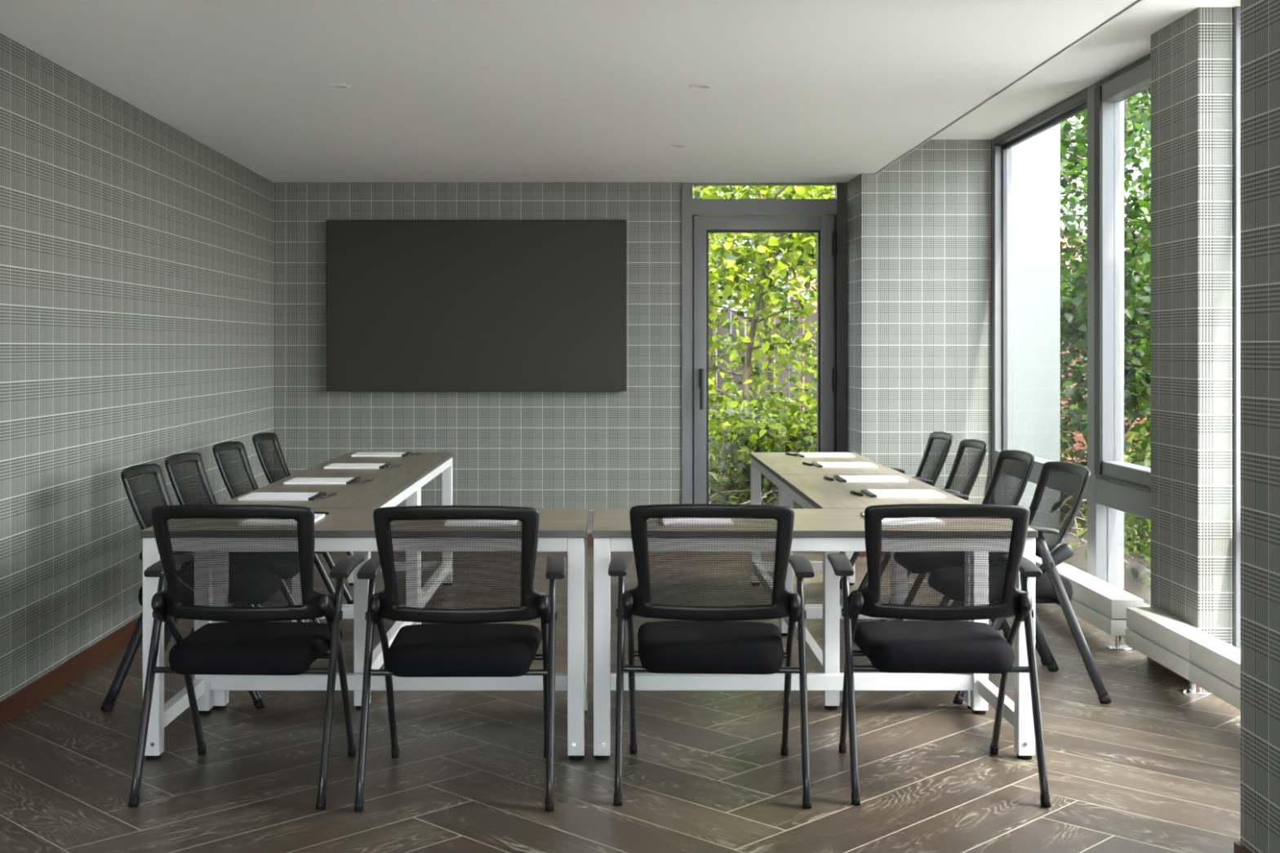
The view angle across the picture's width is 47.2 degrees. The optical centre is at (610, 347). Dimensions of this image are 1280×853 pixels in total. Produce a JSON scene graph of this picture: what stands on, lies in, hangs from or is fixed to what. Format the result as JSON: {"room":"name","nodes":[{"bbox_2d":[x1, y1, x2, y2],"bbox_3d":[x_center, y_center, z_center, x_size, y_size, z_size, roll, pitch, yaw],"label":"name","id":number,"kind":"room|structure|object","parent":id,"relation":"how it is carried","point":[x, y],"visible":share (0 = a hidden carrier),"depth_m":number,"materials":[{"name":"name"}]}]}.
{"room":"meeting room","nodes":[
{"label":"meeting room","id":0,"kind":"room"},
{"bbox_2d":[0,33,273,702],"bbox_3d":[-2.274,0.063,3.980,0.250,2.570,12.170,0,0,-1],"label":"wall","id":1,"kind":"structure","parent":0,"point":[136,255],"depth_m":6.30,"materials":[{"name":"paper"}]},
{"bbox_2d":[0,616,139,727],"bbox_3d":[-2.144,1.306,4.030,0.012,0.082,11.864,0,0,-1],"label":"baseboard","id":2,"kind":"structure","parent":1,"relation":"attached to","point":[33,693],"depth_m":5.83,"materials":[{"name":"brown wood"}]},
{"bbox_2d":[273,182,681,533],"bbox_3d":[-1.008,0.063,10.055,2.983,2.570,0.190,0,0,0],"label":"wall","id":3,"kind":"structure","parent":0,"point":[590,450],"depth_m":9.96,"materials":[{"name":"paper"}]},
{"bbox_2d":[326,219,626,391],"bbox_3d":[-0.905,-0.282,9.918,2.024,1.156,0.081,0,0,0],"label":"wall display","id":4,"kind":"object","parent":3,"relation":"attached to","point":[412,304],"visible":1,"depth_m":9.88,"materials":[{"name":"black"}]},
{"bbox_2d":[587,533,593,546],"bbox_3d":[-0.905,1.306,9.954,2.776,0.082,0.012,0,0,0],"label":"baseboard","id":5,"kind":"structure","parent":3,"relation":"attached to","point":[590,540],"depth_m":9.95,"materials":[{"name":"brown wood"}]},
{"bbox_2d":[681,182,846,503],"bbox_3d":[1.042,0.113,9.975,1.117,2.470,0.170,0,0,0],"label":"door","id":6,"kind":"structure","parent":3,"relation":"in","point":[700,217],"depth_m":9.96,"materials":[{"name":"grey metal"}]},
{"bbox_2d":[0,0,1137,182],"bbox_3d":[-0.395,-1.362,4.000,4.210,0.480,12.200,0,0,0],"label":"ceiling","id":7,"kind":"structure","parent":0,"point":[471,91],"depth_m":5.97,"materials":[{"name":"white paint"}]},
{"bbox_2d":[325,84,350,88],"bbox_3d":[-1.170,-1.149,6.290,0.104,0.065,0.104,0,0,0],"label":"recessed light","id":8,"kind":"object","parent":7,"relation":"in","point":[331,86],"visible":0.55,"depth_m":6.31,"materials":[{"name":"white metal"}]},
{"bbox_2d":[385,144,404,147],"bbox_3d":[-1.203,-1.149,8.150,0.104,0.065,0.104,0,0,0],"label":"recessed light","id":9,"kind":"object","parent":7,"relation":"in","point":[388,145],"visible":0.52,"depth_m":8.18,"materials":[{"name":"white metal"}]},
{"bbox_2d":[668,144,687,147],"bbox_3d":[0.373,-1.149,8.150,0.104,0.065,0.104,0,0,0],"label":"recessed light","id":10,"kind":"object","parent":7,"relation":"in","point":[673,145],"visible":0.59,"depth_m":8.18,"materials":[{"name":"white"}]},
{"bbox_2d":[688,84,712,88],"bbox_3d":[0.386,-1.149,6.290,0.104,0.065,0.104,0,0,0],"label":"recessed light","id":11,"kind":"object","parent":7,"relation":"in","point":[695,86],"visible":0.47,"depth_m":6.32,"materials":[{"name":"white metal"}]},
{"bbox_2d":[0,546,1240,852],"bbox_3d":[0.040,1.408,4.000,5.080,0.120,12.200,0,0,0],"label":"floor","id":12,"kind":"structure","parent":0,"point":[1155,768],"depth_m":4.71,"materials":[{"name":"brown wood"}]},
{"bbox_2d":[100,463,281,711],"bbox_3d":[-1.601,0.909,5.720,0.599,0.896,0.634,0,0,-2],"label":"chair","id":13,"kind":"object","parent":12,"relation":"on","point":[127,473],"visible":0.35,"depth_m":5.54,"materials":[{"name":"black plastic"}]},
{"bbox_2d":[164,452,305,653],"bbox_3d":[-1.621,0.909,6.340,0.599,0.896,0.634,0,0,0],"label":"chair","id":14,"kind":"object","parent":12,"relation":"on","point":[195,458],"visible":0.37,"depth_m":6.33,"materials":[{"name":"black fabric"}]},
{"bbox_2d":[128,504,364,808],"bbox_3d":[-1.114,0.909,4.569,0.634,0.896,0.599,0,0,2],"label":"chair","id":15,"kind":"object","parent":12,"relation":"on","point":[245,643],"visible":1,"depth_m":4.40,"materials":[{"name":"black plastic"}]},
{"bbox_2d":[212,441,335,622],"bbox_3d":[-1.626,0.909,7.105,0.599,0.896,0.634,0,0,1],"label":"chair","id":16,"kind":"object","parent":12,"relation":"on","point":[224,446],"visible":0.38,"depth_m":7.19,"materials":[{"name":"black plastic"}]},
{"bbox_2d":[240,432,353,607],"bbox_3d":[-1.626,0.909,7.860,0.599,0.896,0.634,0,0,0],"label":"chair","id":17,"kind":"object","parent":12,"relation":"on","point":[272,437],"visible":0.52,"depth_m":7.87,"materials":[{"name":"black plastic"}]},
{"bbox_2d":[213,474,420,709],"bbox_3d":[-1.195,0.973,6.172,0.600,0.750,1.455,0,0,0],"label":"meeting table","id":18,"kind":"object","parent":12,"relation":"on","point":[384,490],"visible":0.41,"depth_m":5.86,"materials":[{"name":"brown wood"}]},
{"bbox_2d":[238,492,325,500],"bbox_3d":[-1.306,0.593,5.840,0.297,0.010,0.238,0,0,0],"label":"notepad","id":19,"kind":"object","parent":18,"relation":"on","point":[254,495],"visible":1,"depth_m":5.80,"materials":[{"name":"white paper"}]},
{"bbox_2d":[283,477,360,484],"bbox_3d":[-1.282,0.593,6.520,0.297,0.010,0.238,0,0,0],"label":"notepad","id":20,"kind":"object","parent":18,"relation":"on","point":[296,480],"visible":1,"depth_m":6.49,"materials":[{"name":"white paper"}]},
{"bbox_2d":[321,492,337,498],"bbox_3d":[-1.125,0.591,5.860,0.012,0.013,0.140,0,0,12],"label":"pen","id":21,"kind":"object","parent":18,"relation":"on","point":[333,494],"visible":1,"depth_m":5.86,"materials":[{"name":"black"}]},
{"bbox_2d":[357,477,373,483],"bbox_3d":[-1.090,0.591,6.510,0.012,0.013,0.140,0,0,18],"label":"pen","id":22,"kind":"object","parent":18,"relation":"on","point":[371,478],"visible":1,"depth_m":6.51,"materials":[{"name":"black plastic"}]},
{"bbox_2d":[140,508,589,759],"bbox_3d":[-0.808,0.973,5.110,1.455,0.750,0.660,0,0,0],"label":"meeting table","id":23,"kind":"object","parent":12,"relation":"on","point":[342,530],"visible":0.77,"depth_m":4.80,"materials":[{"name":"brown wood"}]},
{"bbox_2d":[239,512,326,525],"bbox_3d":[-1.130,0.593,5.064,0.238,0.010,0.297,0,0,0],"label":"notepad","id":24,"kind":"object","parent":23,"relation":"on","point":[317,516],"visible":0.34,"depth_m":5.00,"materials":[{"name":"white paper"}]},
{"bbox_2d":[444,520,516,525],"bbox_3d":[-0.440,0.593,5.064,0.238,0.010,0.297,0,0,0],"label":"notepad","id":25,"kind":"object","parent":23,"relation":"on","point":[468,521],"visible":0.07,"depth_m":4.92,"materials":[{"name":"white paper"}]},
{"bbox_2d":[295,452,453,624],"bbox_3d":[-1.195,0.973,7.632,0.600,0.750,1.455,0,0,0],"label":"meeting table","id":26,"kind":"object","parent":12,"relation":"on","point":[428,465],"visible":0.38,"depth_m":7.63,"materials":[{"name":"brown wood"}]},
{"bbox_2d":[323,462,391,468],"bbox_3d":[-1.266,0.593,7.340,0.297,0.010,0.238,0,0,0],"label":"notepad","id":27,"kind":"object","parent":26,"relation":"on","point":[332,465],"visible":0.99,"depth_m":7.29,"materials":[{"name":"white paper"}]},
{"bbox_2d":[351,452,411,457],"bbox_3d":[-1.272,0.593,8.140,0.297,0.010,0.238,0,0,0],"label":"notepad","id":28,"kind":"object","parent":26,"relation":"on","point":[358,454],"visible":1,"depth_m":8.09,"materials":[{"name":"white paper"}]},
{"bbox_2d":[387,462,401,467],"bbox_3d":[-1.085,0.591,7.360,0.012,0.013,0.140,0,0,20],"label":"pen","id":29,"kind":"object","parent":26,"relation":"on","point":[398,464],"visible":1,"depth_m":7.36,"materials":[{"name":"black plastic"}]},
{"bbox_2d":[407,452,421,456],"bbox_3d":[-1.090,0.591,8.130,0.012,0.013,0.140,0,0,24],"label":"pen","id":30,"kind":"object","parent":26,"relation":"on","point":[417,453],"visible":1,"depth_m":8.13,"materials":[{"name":"black"}]},
{"bbox_2d":[354,505,565,811],"bbox_3d":[-0.457,0.909,4.541,0.634,0.896,0.599,0,0,0],"label":"chair","id":31,"kind":"object","parent":12,"relation":"on","point":[459,644],"visible":1,"depth_m":4.37,"materials":[{"name":"black plastic"}]},
{"bbox_2d":[608,503,814,808],"bbox_3d":[0.312,0.909,4.583,0.634,0.896,0.599,0,0,3],"label":"chair","id":32,"kind":"object","parent":12,"relation":"on","point":[716,642],"visible":1,"depth_m":4.41,"materials":[{"name":"black plastic"}]},
{"bbox_2d":[591,508,1037,759],"bbox_3d":[0.665,0.973,5.110,1.455,0.750,0.660,0,0,0],"label":"meeting table","id":33,"kind":"object","parent":12,"relation":"on","point":[815,530],"visible":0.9,"depth_m":4.82,"materials":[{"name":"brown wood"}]},
{"bbox_2d":[662,517,733,525],"bbox_3d":[0.295,0.593,5.074,0.238,0.010,0.297,0,0,0],"label":"notepad","id":34,"kind":"object","parent":33,"relation":"on","point":[665,517],"visible":0.12,"depth_m":4.95,"materials":[{"name":"white paper"}]},
{"bbox_2d":[860,512,946,524],"bbox_3d":[1.010,0.593,5.083,0.238,0.010,0.297,0,0,0],"label":"notepad","id":35,"kind":"object","parent":33,"relation":"on","point":[861,513],"visible":0.34,"depth_m":4.97,"materials":[{"name":"white paper"}]},
{"bbox_2d":[749,452,904,632],"bbox_3d":[1.090,0.973,7.632,0.600,0.750,1.455,0,0,0],"label":"meeting table","id":36,"kind":"object","parent":12,"relation":"on","point":[771,464],"visible":0.34,"depth_m":7.74,"materials":[{"name":"brown wood"}]},
{"bbox_2d":[785,452,797,456],"bbox_3d":[1.000,0.591,8.110,0.012,0.013,0.140,0,0,-20],"label":"pen","id":37,"kind":"object","parent":36,"relation":"on","point":[786,453],"visible":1,"depth_m":8.11,"materials":[{"name":"black plastic"}]},
{"bbox_2d":[802,461,813,466],"bbox_3d":[1.000,0.591,7.440,0.012,0.013,0.140,0,0,-12],"label":"pen","id":38,"kind":"object","parent":36,"relation":"on","point":[803,462],"visible":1,"depth_m":7.43,"materials":[{"name":"black plastic"}]},
{"bbox_2d":[795,452,854,457],"bbox_3d":[1.181,0.593,8.100,0.297,0.010,0.238,0,0,0],"label":"notepad","id":39,"kind":"object","parent":36,"relation":"on","point":[799,454],"visible":0.96,"depth_m":8.05,"materials":[{"name":"white paper"}]},
{"bbox_2d":[811,462,877,467],"bbox_3d":[1.181,0.593,7.420,0.297,0.010,0.238,0,0,0],"label":"notepad","id":40,"kind":"object","parent":36,"relation":"on","point":[820,464],"visible":0.99,"depth_m":7.36,"materials":[{"name":"white paper"}]},
{"bbox_2d":[778,474,972,709],"bbox_3d":[1.090,0.973,6.172,0.600,0.750,1.455,0,0,0],"label":"meeting table","id":41,"kind":"object","parent":12,"relation":"on","point":[808,491],"visible":0.45,"depth_m":5.86,"materials":[{"name":"brown wood"}]},
{"bbox_2d":[823,475,833,480],"bbox_3d":[0.985,0.591,6.620,0.012,0.013,0.140,0,0,-8],"label":"pen","id":42,"kind":"object","parent":41,"relation":"on","point":[824,477],"visible":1,"depth_m":6.61,"materials":[{"name":"black plastic"}]},
{"bbox_2d":[850,489,863,496],"bbox_3d":[0.998,0.591,5.940,0.012,0.013,0.140,0,0,-10],"label":"pen","id":43,"kind":"object","parent":41,"relation":"on","point":[854,492],"visible":1,"depth_m":5.94,"materials":[{"name":"black plastic"}]},
{"bbox_2d":[833,475,908,482],"bbox_3d":[1.171,0.593,6.620,0.297,0.010,0.238,0,0,0],"label":"notepad","id":44,"kind":"object","parent":41,"relation":"on","point":[842,478],"visible":1,"depth_m":6.57,"materials":[{"name":"white paper"}]},
{"bbox_2d":[861,488,945,497],"bbox_3d":[1.187,0.593,5.960,0.297,0.010,0.238,0,0,0],"label":"notepad","id":45,"kind":"object","parent":41,"relation":"on","point":[872,493],"visible":1,"depth_m":5.92,"materials":[{"name":"white paper"}]},
{"bbox_2d":[839,431,964,605],"bbox_3d":[1.561,0.909,7.940,0.599,0.896,0.634,0,0,0],"label":"chair","id":46,"kind":"object","parent":12,"relation":"on","point":[948,437],"visible":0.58,"depth_m":8.01,"materials":[{"name":"black plastic"}]},
{"bbox_2d":[827,503,1050,807],"bbox_3d":[1.011,0.909,4.591,0.634,0.896,0.599,0,0,2],"label":"chair","id":47,"kind":"object","parent":12,"relation":"on","point":[931,643],"visible":1,"depth_m":4.42,"materials":[{"name":"black plastic"}]},
{"bbox_2d":[879,439,1001,630],"bbox_3d":[1.571,0.909,7.270,0.599,0.896,0.634,0,0,0],"label":"chair","id":48,"kind":"object","parent":12,"relation":"on","point":[965,444],"visible":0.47,"depth_m":7.33,"materials":[{"name":"black plastic"}]},
{"bbox_2d":[893,449,1047,665],"bbox_3d":[1.571,0.909,6.495,0.599,0.896,0.634,0,0,-1],"label":"chair","id":49,"kind":"object","parent":12,"relation":"on","point":[1005,455],"visible":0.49,"depth_m":6.52,"materials":[{"name":"black fabric"}]},
{"bbox_2d":[928,461,1111,704],"bbox_3d":[1.581,0.909,5.810,0.599,0.896,0.634,0,0,-3],"label":"chair","id":50,"kind":"object","parent":12,"relation":"on","point":[1050,586],"visible":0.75,"depth_m":5.62,"materials":[{"name":"black plastic"}]},
{"bbox_2d":[1035,555,1143,649],"bbox_3d":[2.263,1.226,7.860,0.145,0.243,2.878,0,0,0],"label":"heater","id":51,"kind":"object","parent":12,"relation":"on","point":[1098,602],"visible":0.32,"depth_m":6.62,"materials":[{"name":"white metal"}]},
{"bbox_2d":[1125,607,1240,710],"bbox_3d":[2.263,1.226,5.045,0.145,0.243,2.388,0,0,0],"label":"heater","id":52,"kind":"object","parent":12,"relation":"on","point":[1209,663],"visible":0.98,"depth_m":5.62,"materials":[{"name":"white metal"}]},
{"bbox_2d":[846,139,991,503],"bbox_3d":[2.027,-0.022,9.805,0.865,2.740,0.690,0,0,0],"label":"wall","id":53,"kind":"structure","parent":0,"point":[918,228],"depth_m":9.46,"materials":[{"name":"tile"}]},
{"bbox_2d":[858,551,886,556],"bbox_3d":[2.018,1.306,9.699,0.865,0.082,0.502,0,0,0],"label":"baseboard","id":54,"kind":"structure","parent":53,"relation":"attached to","point":[861,553],"depth_m":9.45,"materials":[{"name":"brown wood"}]},
{"bbox_2d":[991,53,1151,607],"bbox_3d":[2.512,0.003,7.730,0.176,2.690,3.460,0,0,0],"label":"window","id":55,"kind":"structure","parent":53,"relation":"in","point":[1116,486],"depth_m":7.42,"materials":[{"name":"grey metal"}]},
{"bbox_2d":[1012,137,1031,524],"bbox_3d":[2.690,-0.087,9.950,0.220,3.130,0.400,0,0,0],"label":"wall column","id":56,"kind":"structure","parent":0,"point":[1021,152],"depth_m":9.75,"materials":[{"name":"grey paint"}]},
{"bbox_2d":[1031,123,1060,545],"bbox_3d":[2.910,-0.087,10.000,0.220,3.130,0.300,0,0,0],"label":"wall","id":57,"kind":"structure","parent":0,"point":[1046,145],"depth_m":9.85,"materials":[{"name":"grey paint"}]},
{"bbox_2d":[931,0,1240,139],"bbox_3d":[2.155,-1.472,4.000,0.890,0.260,12.200,0,0,0],"label":"ceiling","id":58,"kind":"structure","parent":0,"point":[1126,39],"depth_m":7.06,"materials":[{"name":"white paint"}]},
{"bbox_2d":[1151,7,1233,688],"bbox_3d":[2.393,-0.022,6.035,0.153,2.740,0.510,0,0,0],"label":"column","id":59,"kind":"structure","parent":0,"point":[1192,56],"depth_m":5.84,"materials":[{"name":"paper"}]},
{"bbox_2d":[1146,656,1199,689],"bbox_3d":[2.311,1.306,6.035,0.012,0.082,0.530,0,0,0],"label":"baseboard","id":60,"kind":"structure","parent":59,"relation":"attached to","point":[1150,660],"depth_m":6.04,"materials":[{"name":"brown wood"}]},
{"bbox_2d":[1240,0,1279,852],"bbox_3d":[2.103,-0.022,0.820,0.993,2.740,5.840,0,0,0],"label":"wall","id":61,"kind":"structure","parent":0,"point":[1260,19],"depth_m":3.62,"materials":[{"name":"paper"}]},
{"bbox_2d":[875,0,1139,173],"bbox_3d":[1.704,-1.122,6.230,0.004,0.004,6.460,0,0,0],"label":"trim","id":62,"kind":"structure","parent":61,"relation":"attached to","point":[1137,0],"depth_m":5.98,"materials":[{"name":"grey paint"}]},
{"bbox_2d":[875,0,1144,174],"bbox_3d":[1.711,-1.229,6.230,0.010,0.226,6.460,0,0,0],"label":"trim","id":63,"kind":"structure","parent":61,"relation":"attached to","point":[1140,1],"depth_m":5.96,"materials":[{"name":"white paint"}]},
{"bbox_2d":[1233,5,1240,649],"bbox_3d":[2.513,0.003,4.763,0.115,2.690,2.045,0,0,0],"label":"window","id":64,"kind":"structure","parent":61,"relation":"in","point":[1237,10],"depth_m":5.76,"materials":[{"name":"grey metal"}]},
{"bbox_2d":[1233,841,1252,852],"bbox_3d":[2.022,1.306,0.926,0.855,0.082,5.652,0,0,0],"label":"baseboard","id":65,"kind":"structure","parent":61,"relation":"attached to","point":[1238,847],"depth_m":3.72,"materials":[{"name":"brown wood"}]},
{"label":"outside","id":66,"kind":"structure","parent":0,"visible":0},
{"bbox_3d":[5.000,1.663,15.000,70.000,0.370,90.000,0,0,0],"label":"ground","id":67,"kind":"structure","parent":66,"visible":0},
{"bbox_2d":[708,464,801,508],"bbox_3d":[-0.190,1.403,15.100,5.620,0.150,9.800,0,0,0],"label":"garden bed","id":68,"kind":"object","parent":67,"relation":"on","point":[719,476],"depth_m":13.19,"materials":[{"name":"plant"}]},
{"bbox_2d":[708,406,787,505],"bbox_3d":[0.897,0.909,11.348,1.164,0.908,1.315,0,0,40],"label":"shrub","id":69,"kind":"object","parent":68,"relation":"on","point":[713,482],"visible":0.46,"depth_m":11.31,"materials":[{"name":"green plant"}]},
{"bbox_2d":[692,186,804,478],"bbox_3d":[0.140,-0.690,13.023,2.547,4.081,2.213,0,0,-30],"label":"tree","id":70,"kind":"object","parent":68,"relation":"on","point":[781,359],"visible":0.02,"depth_m":12.80,"materials":[{"name":"green plant"}]},
{"bbox_2d":[708,452,799,506],"bbox_3d":[1.418,1.068,11.858,2.490,0.533,1.878,0,0,0],"label":"dry twigs","id":71,"kind":"object","parent":68,"relation":"on","point":[742,453],"visible":0.12,"depth_m":11.32,"materials":[{"name":"plant"}]},
{"bbox_2d":[692,186,817,476],"bbox_3d":[1.704,-1.305,14.791,1.129,5.513,1.876,0,0,-35],"label":"tree","id":72,"kind":"object","parent":68,"relation":"on","point":[711,331],"visible":0.03,"depth_m":15.08,"materials":[{"name":"green plant"}]},
{"bbox_2d":[722,189,790,444],"bbox_3d":[1.925,-0.752,19.400,0.850,4.200,0.850,0,0,0],"label":"scaffold tower","id":73,"kind":"structure","parent":68,"relation":"on","point":[788,277],"depth_m":18.98,"materials":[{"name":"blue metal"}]},
{"bbox_2d":[692,186,834,479],"bbox_3d":[1.388,-0.728,14.257,2.254,4.157,2.594,0,0,-3],"label":"tree","id":74,"kind":"object","parent":68,"relation":"on","point":[771,395],"visible":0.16,"depth_m":14.04,"materials":[{"name":"green plant"}]},
{"bbox_2d":[693,186,834,501],"bbox_3d":[1.176,-0.539,11.950,2.358,3.779,2.049,0,0,2],"label":"tree","id":75,"kind":"object","parent":68,"relation":"on","point":[800,241],"visible":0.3,"depth_m":11.85,"materials":[{"name":"green plant"}]},
{"bbox_2d":[733,405,817,508],"bbox_3d":[1.539,0.909,11.462,1.164,0.908,1.315,0,0,-34],"label":"shrub","id":76,"kind":"object","parent":68,"relation":"on","point":[800,447],"visible":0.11,"depth_m":11.53,"materials":[{"name":"green plant"}]},
{"bbox_2d":[762,186,834,431],"bbox_3d":[2.498,-0.634,12.763,2.151,3.968,2.476,0,0,-11],"label":"tree","id":77,"kind":"object","parent":68,"relation":"on","point":[812,360],"visible":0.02,"depth_m":12.55,"materials":[{"name":"green plant"}]},
{"bbox_2d":[716,311,1142,464],"bbox_3d":[2.518,0.398,16.665,8.235,1.900,0.130,0,0,0],"label":"fence","id":78,"kind":"object","parent":68,"relation":"on","point":[807,379],"visible":0.04,"depth_m":16.60,"materials":[{"name":"brown wood"}]},
{"bbox_2d":[756,188,1138,409],"bbox_3d":[7.150,-3.102,22.950,9.700,9.100,6.100,0,0,0],"label":"brick building","id":79,"kind":"structure","parent":67,"relation":"on","point":[815,304],"depth_m":20.50,"materials":[{"name":"grey"}]},
{"bbox_2d":[1048,497,1151,605],"bbox_3d":[5.810,1.403,13.250,6.380,0.150,13.500,0,0,0],"label":"garden bed","id":80,"kind":"object","parent":67,"relation":"on","point":[1132,585],"depth_m":8.90,"materials":[{"name":"soil"}]},
{"bbox_2d":[1041,497,1149,565],"bbox_3d":[3.666,1.067,10.212,2.191,0.532,3.772,0,0,-9],"label":"dry twigs","id":81,"kind":"object","parent":80,"relation":"on","point":[1126,562],"visible":0.04,"depth_m":9.54,"materials":[{"name":"plant"}]},
{"bbox_2d":[1050,426,1151,591],"bbox_3d":[3.138,0.909,8.236,1.164,0.908,1.315,0,0,28],"label":"shrub","id":82,"kind":"object","parent":80,"relation":"on","point":[1136,530],"visible":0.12,"depth_m":8.44,"materials":[{"name":"green plant"}]},
{"bbox_2d":[1060,112,1144,442],"bbox_3d":[3.987,-0.972,14.356,3.108,4.652,3.039,0,0,-40],"label":"tree","id":83,"kind":"object","parent":80,"relation":"on","point":[1071,365],"visible":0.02,"depth_m":13.95,"materials":[{"name":"green plant"}]},
{"bbox_2d":[1060,408,1146,532],"bbox_3d":[3.370,0.909,10.831,1.315,0.908,1.164,0,0,-19],"label":"shrub","id":84,"kind":"object","parent":80,"relation":"on","point":[1083,508],"visible":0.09,"depth_m":10.83,"materials":[{"name":"green plant"}]},
{"bbox_2d":[1060,338,1151,467],"bbox_3d":[6.700,0.598,15.600,4.600,1.500,0.200,0,0,0],"label":"wall","id":85,"kind":"structure","parent":80,"relation":"on","point":[1079,437],"depth_m":15.50,"materials":[{"name":"brick"}]},
{"bbox_2d":[1060,87,1151,518],"bbox_3d":[3.811,-0.670,10.971,2.703,4.045,2.642,0,0,28],"label":"tree","id":86,"kind":"object","parent":80,"relation":"on","point":[1075,298],"visible":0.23,"depth_m":10.79,"materials":[{"name":"green plant"}]},
{"bbox_2d":[1060,91,1151,459],"bbox_3d":[5.045,-0.912,12.954,2.960,4.530,3.027,0,0,-13],"label":"tree","id":87,"kind":"object","parent":80,"relation":"on","point":[1130,214],"visible":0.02,"depth_m":13.22,"materials":[{"name":"green plant"}]},
{"bbox_2d":[1077,421,1151,555],"bbox_3d":[3.621,0.909,9.401,1.164,0.908,1.315,0,0,-3],"label":"shrub","id":88,"kind":"object","parent":80,"relation":"on","point":[1144,445],"visible":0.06,"depth_m":9.39,"materials":[{"name":"green plant"}]},
{"bbox_2d":[1124,110,1151,463],"bbox_3d":[4.201,-0.367,9.472,2.297,3.438,2.246,0,0,-44],"label":"tree","id":89,"kind":"object","parent":80,"relation":"on","point":[1146,171],"visible":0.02,"depth_m":9.86,"materials":[{"name":"green plant"}]},
{"bbox_2d":[1124,431,1151,529],"bbox_3d":[4.118,0.909,10.269,1.315,0.908,1.164,0,0,12],"label":"shrub","id":90,"kind":"object","parent":80,"relation":"on","point":[1140,450],"visible":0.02,"depth_m":10.33,"materials":[{"name":"green plant"}]},
{"bbox_2d":[1126,184,1151,395],"bbox_3d":[6.421,-1.073,13.897,3.243,4.854,3.171,0,0,19],"label":"tree","id":91,"kind":"object","parent":80,"relation":"on","point":[1140,188],"visible":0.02,"depth_m":13.22,"materials":[{"name":"green plant"}]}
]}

